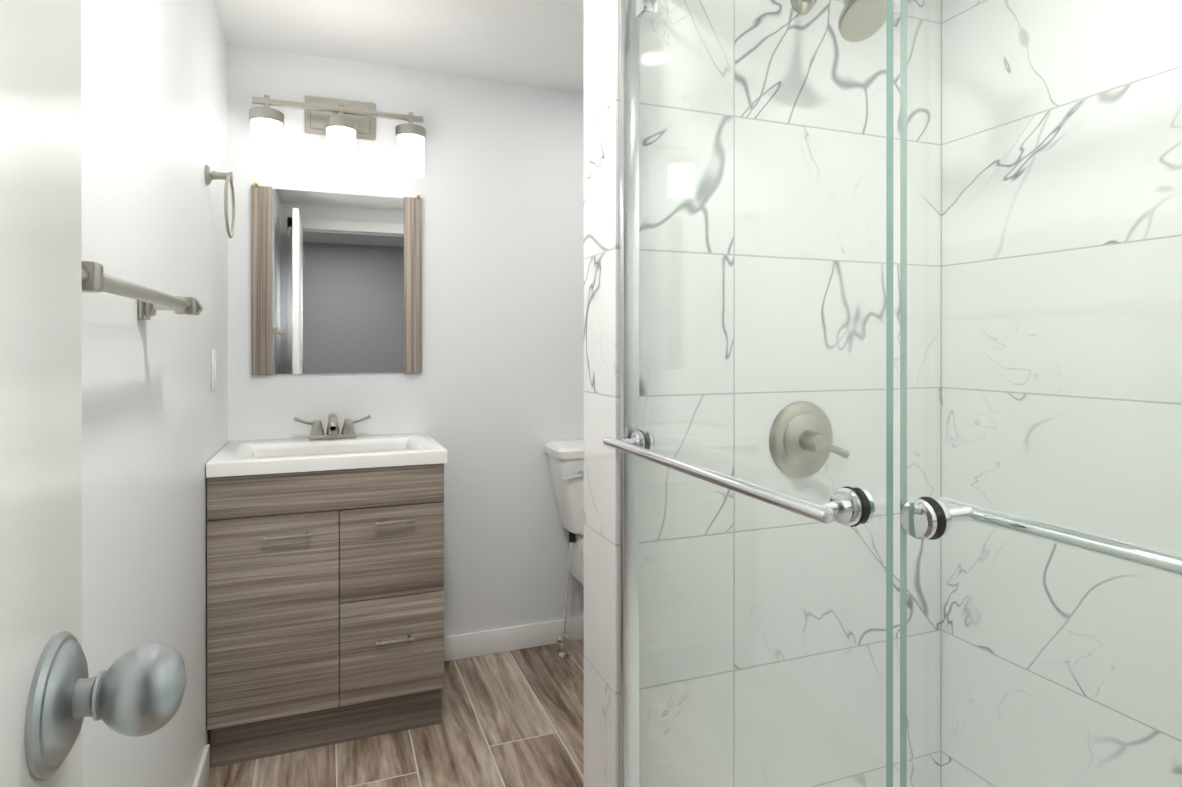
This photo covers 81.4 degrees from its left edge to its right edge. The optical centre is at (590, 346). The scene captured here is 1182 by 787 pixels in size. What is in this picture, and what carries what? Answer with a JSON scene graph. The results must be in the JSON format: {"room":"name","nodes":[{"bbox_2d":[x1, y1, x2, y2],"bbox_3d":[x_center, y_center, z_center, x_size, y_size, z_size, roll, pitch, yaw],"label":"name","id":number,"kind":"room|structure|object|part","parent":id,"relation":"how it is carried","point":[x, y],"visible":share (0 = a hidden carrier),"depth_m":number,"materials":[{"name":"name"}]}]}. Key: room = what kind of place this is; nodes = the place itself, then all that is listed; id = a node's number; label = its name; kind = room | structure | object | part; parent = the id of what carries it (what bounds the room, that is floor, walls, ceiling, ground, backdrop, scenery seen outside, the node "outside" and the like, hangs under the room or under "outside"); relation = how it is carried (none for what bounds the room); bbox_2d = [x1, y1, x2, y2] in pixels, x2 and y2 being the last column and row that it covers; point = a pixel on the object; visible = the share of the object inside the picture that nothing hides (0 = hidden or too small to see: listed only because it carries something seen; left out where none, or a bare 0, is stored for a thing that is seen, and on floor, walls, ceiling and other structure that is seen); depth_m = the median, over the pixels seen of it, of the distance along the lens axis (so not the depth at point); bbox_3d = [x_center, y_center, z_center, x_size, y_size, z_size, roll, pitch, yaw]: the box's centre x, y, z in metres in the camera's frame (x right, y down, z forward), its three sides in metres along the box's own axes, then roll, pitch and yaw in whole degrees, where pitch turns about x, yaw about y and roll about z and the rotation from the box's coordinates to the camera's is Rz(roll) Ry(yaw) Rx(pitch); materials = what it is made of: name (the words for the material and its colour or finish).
{"room":"bathroom","nodes":[
{"label":"bathroom","id":0,"kind":"room"},
{"bbox_2d":[81,0,227,786],"bbox_3d":[-0.774,0.081,1.001,0.100,2.200,2.985,0,0,-21],"label":"wall","id":1,"kind":"structure","parent":0,"point":[154,108],"depth_m":1.31,"materials":[{"name":"white paint"}]},
{"bbox_2d":[82,261,202,319],"bbox_3d":[-0.669,-0.074,0.990,0.086,0.054,0.740,0,0,-21],"label":"towel rail","id":2,"kind":"object","parent":1,"relation":"attached to","point":[95,279],"visible":0.6,"depth_m":0.93,"materials":[{"name":"silver metal"}]},
{"bbox_2d":[192,744,209,786],"bbox_3d":[-0.641,1.136,0.812,0.012,0.090,2.295,0,0,-21],"label":"baseboard","id":3,"kind":"structure","parent":1,"relation":"attached to","point":[201,779],"depth_m":1.81,"materials":[{"name":"white paint"}]},
{"bbox_2d":[211,350,216,389],"bbox_3d":[-1.104,0.069,2.018,0.008,0.116,0.070,0,0,-21],"label":"outlet","id":4,"kind":"object","parent":1,"relation":"attached to","point":[213,369],"visible":1,"depth_m":1.99,"materials":[{"name":"white plastic"}]},
{"bbox_2d":[205,165,234,237],"bbox_3d":[-1.036,-0.403,1.920,0.066,0.200,0.173,0,0,-21],"label":"towel ring","id":5,"kind":"object","parent":1,"relation":"attached to","point":[211,175],"visible":1,"depth_m":1.91,"materials":[{"name":"silver metal"}]},
{"bbox_2d":[207,639,583,786],"bbox_3d":[0.081,1.231,0.275,2.775,0.100,4.955,0,0,-21],"label":"floor","id":6,"kind":"structure","parent":0,"point":[513,718],"depth_m":2.04,"materials":[{"name":"brown wood"}]},
{"bbox_2d":[206,413,447,767],"bbox_3d":[-0.828,0.706,2.209,0.658,0.946,0.487,0,0,-21],"label":"bathroom vanity","id":7,"kind":"object","parent":6,"relation":"on","point":[325,589],"visible":1,"depth_m":2.01,"materials":[{"name":"laminate"}]},
{"bbox_2d":[293,413,370,439],"bbox_3d":[-0.879,0.276,2.342,0.252,0.086,0.138,0,0,-21],"label":"faucet","id":8,"kind":"object","parent":7,"relation":"on","point":[348,432],"depth_m":2.36,"materials":[{"name":"silver metal"}]},
{"bbox_3d":[-0.727,0.702,2.003,0.414,0.365,0.030,0,0,-21],"label":"handle","id":9,"kind":"part","parent":7,"relation":"part of","materials":[{"name":"silver metal"}]},
{"bbox_2d":[544,440,583,657],"bbox_3d":[0.168,0.778,2.471,0.500,0.802,0.710,0,0,-21],"label":"toilet","id":10,"kind":"object","parent":6,"relation":"on","point":[566,462],"visible":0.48,"depth_m":2.58,"materials":[{"name":"white ceramic"}]},
{"bbox_3d":[0.082,0.550,2.697,0.500,0.347,0.226,0,0,-21],"label":"tank","id":11,"kind":"part","parent":10,"relation":"part of","materials":[{"name":"white ceramic"}]},
{"bbox_3d":[0.372,1.118,0.764,0.130,0.125,1.456,0,0,-21],"label":"sill","id":12,"kind":"structure","parent":6,"relation":"on","visible":0},
{"bbox_2d":[603,0,1181,786],"bbox_3d":[0.360,0.105,0.759,0.185,1.900,1.457,0,0,-21],"label":"shower door","id":13,"kind":"structure","parent":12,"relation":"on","point":[923,518],"depth_m":0.83,"materials":[{"name":"clear glass"}]},
{"bbox_3d":[0.208,0.148,1.095,0.010,1.765,0.702,0,0,-21],"label":"glass","id":14,"kind":"part","parent":13,"relation":"part of","materials":[{"name":"teal"}]},
{"bbox_3d":[0.486,0.149,0.458,0.010,1.765,0.710,0,0,-21],"label":"glass","id":15,"kind":"part","parent":13,"relation":"part of","materials":[{"name":"teal"}]},
{"bbox_2d":[214,0,583,92],"bbox_3d":[0.081,-1.069,0.272,2.775,0.100,4.955,0,0,-21],"label":"ceiling","id":16,"kind":"structure","parent":0,"point":[538,43],"depth_m":2.25,"materials":[{"name":"white paint"}]},
{"bbox_2d":[228,43,583,636],"bbox_3d":[-0.414,0.079,2.683,1.775,2.200,0.100,0,0,-21],"label":"wall","id":17,"kind":"structure","parent":0,"point":[490,398],"depth_m":2.61,"materials":[{"name":"white paint"}]},
{"bbox_2d":[251,182,421,374],"bbox_3d":[-0.887,-0.228,2.434,0.566,0.654,0.025,0,0,-21],"label":"mirror","id":18,"kind":"object","parent":17,"relation":"attached to","point":[336,283],"visible":1,"depth_m":2.43,"materials":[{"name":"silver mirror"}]},
{"bbox_2d":[249,95,425,179],"bbox_3d":[-0.864,-0.739,2.377,0.570,0.273,0.147,0,0,-21],"label":"sconce","id":19,"kind":"object","parent":17,"relation":"attached to","point":[342,125],"visible":1,"depth_m":2.34,"materials":[{"name":"white glass"}]},
{"bbox_2d":[444,616,583,661],"bbox_3d":[-0.085,1.133,2.749,1.115,0.090,0.015,0,0,-21],"label":"baseboard","id":20,"kind":"structure","parent":17,"relation":"attached to","point":[473,644],"depth_m":2.66,"materials":[{"name":"white paint"}]},
{"bbox_3d":[0.614,0.082,-0.001,1.775,2.200,0.120,0,0,-21],"label":"wall","id":21,"kind":"structure","parent":0,"visible":0},
{"bbox_2d":[0,0,186,786],"bbox_3d":[-0.216,0.163,0.154,0.111,2.013,0.760,0,0,-21],"label":"door","id":22,"kind":"structure","parent":21,"relation":"in","point":[40,363],"depth_m":0.43,"materials":[{"name":"white paint"}]},
{"bbox_3d":[-0.314,0.231,0.459,0.076,0.086,0.086,0,0,-21],"label":"door knob","id":23,"kind":"part","parent":22,"relation":"part of","materials":[{"name":"silver metal"}]},
{"bbox_3d":[0.977,0.080,1.672,0.100,2.200,2.985,0,0,-21],"label":"wall","id":24,"kind":"structure","parent":0,"visible":0},
{"bbox_2d":[600,0,943,786],"bbox_3d":[0.455,0.080,1.581,0.870,2.200,0.010,0,0,-21],"label":"shower wall tile","id":25,"kind":"structure","parent":24,"relation":"attached to","point":[600,392],"depth_m":1.56,"materials":[{"name":"stone"}]},
{"bbox_2d":[769,401,849,477],"bbox_3d":[0.498,0.215,1.553,0.176,0.176,0.073,0,0,-21],"label":"shower valve","id":26,"kind":"object","parent":25,"relation":"attached to","point":[825,442],"depth_m":1.56,"materials":[{"name":"silver metal"}]},
{"bbox_2d":[791,0,886,41],"bbox_3d":[0.529,-0.731,1.472,0.108,0.189,0.244,0,0,-21],"label":"shower head","id":27,"kind":"object","parent":25,"relation":"attached to","point":[870,10],"depth_m":1.40},
{"bbox_2d":[940,0,1181,786],"bbox_3d":[1.153,0.080,1.061,0.010,2.200,1.480,0,0,-21],"label":"shower wall tile","id":28,"kind":"structure","parent":24,"relation":"attached to","point":[1096,618],"depth_m":1.46,"materials":[{"name":"stone"}]}
]}

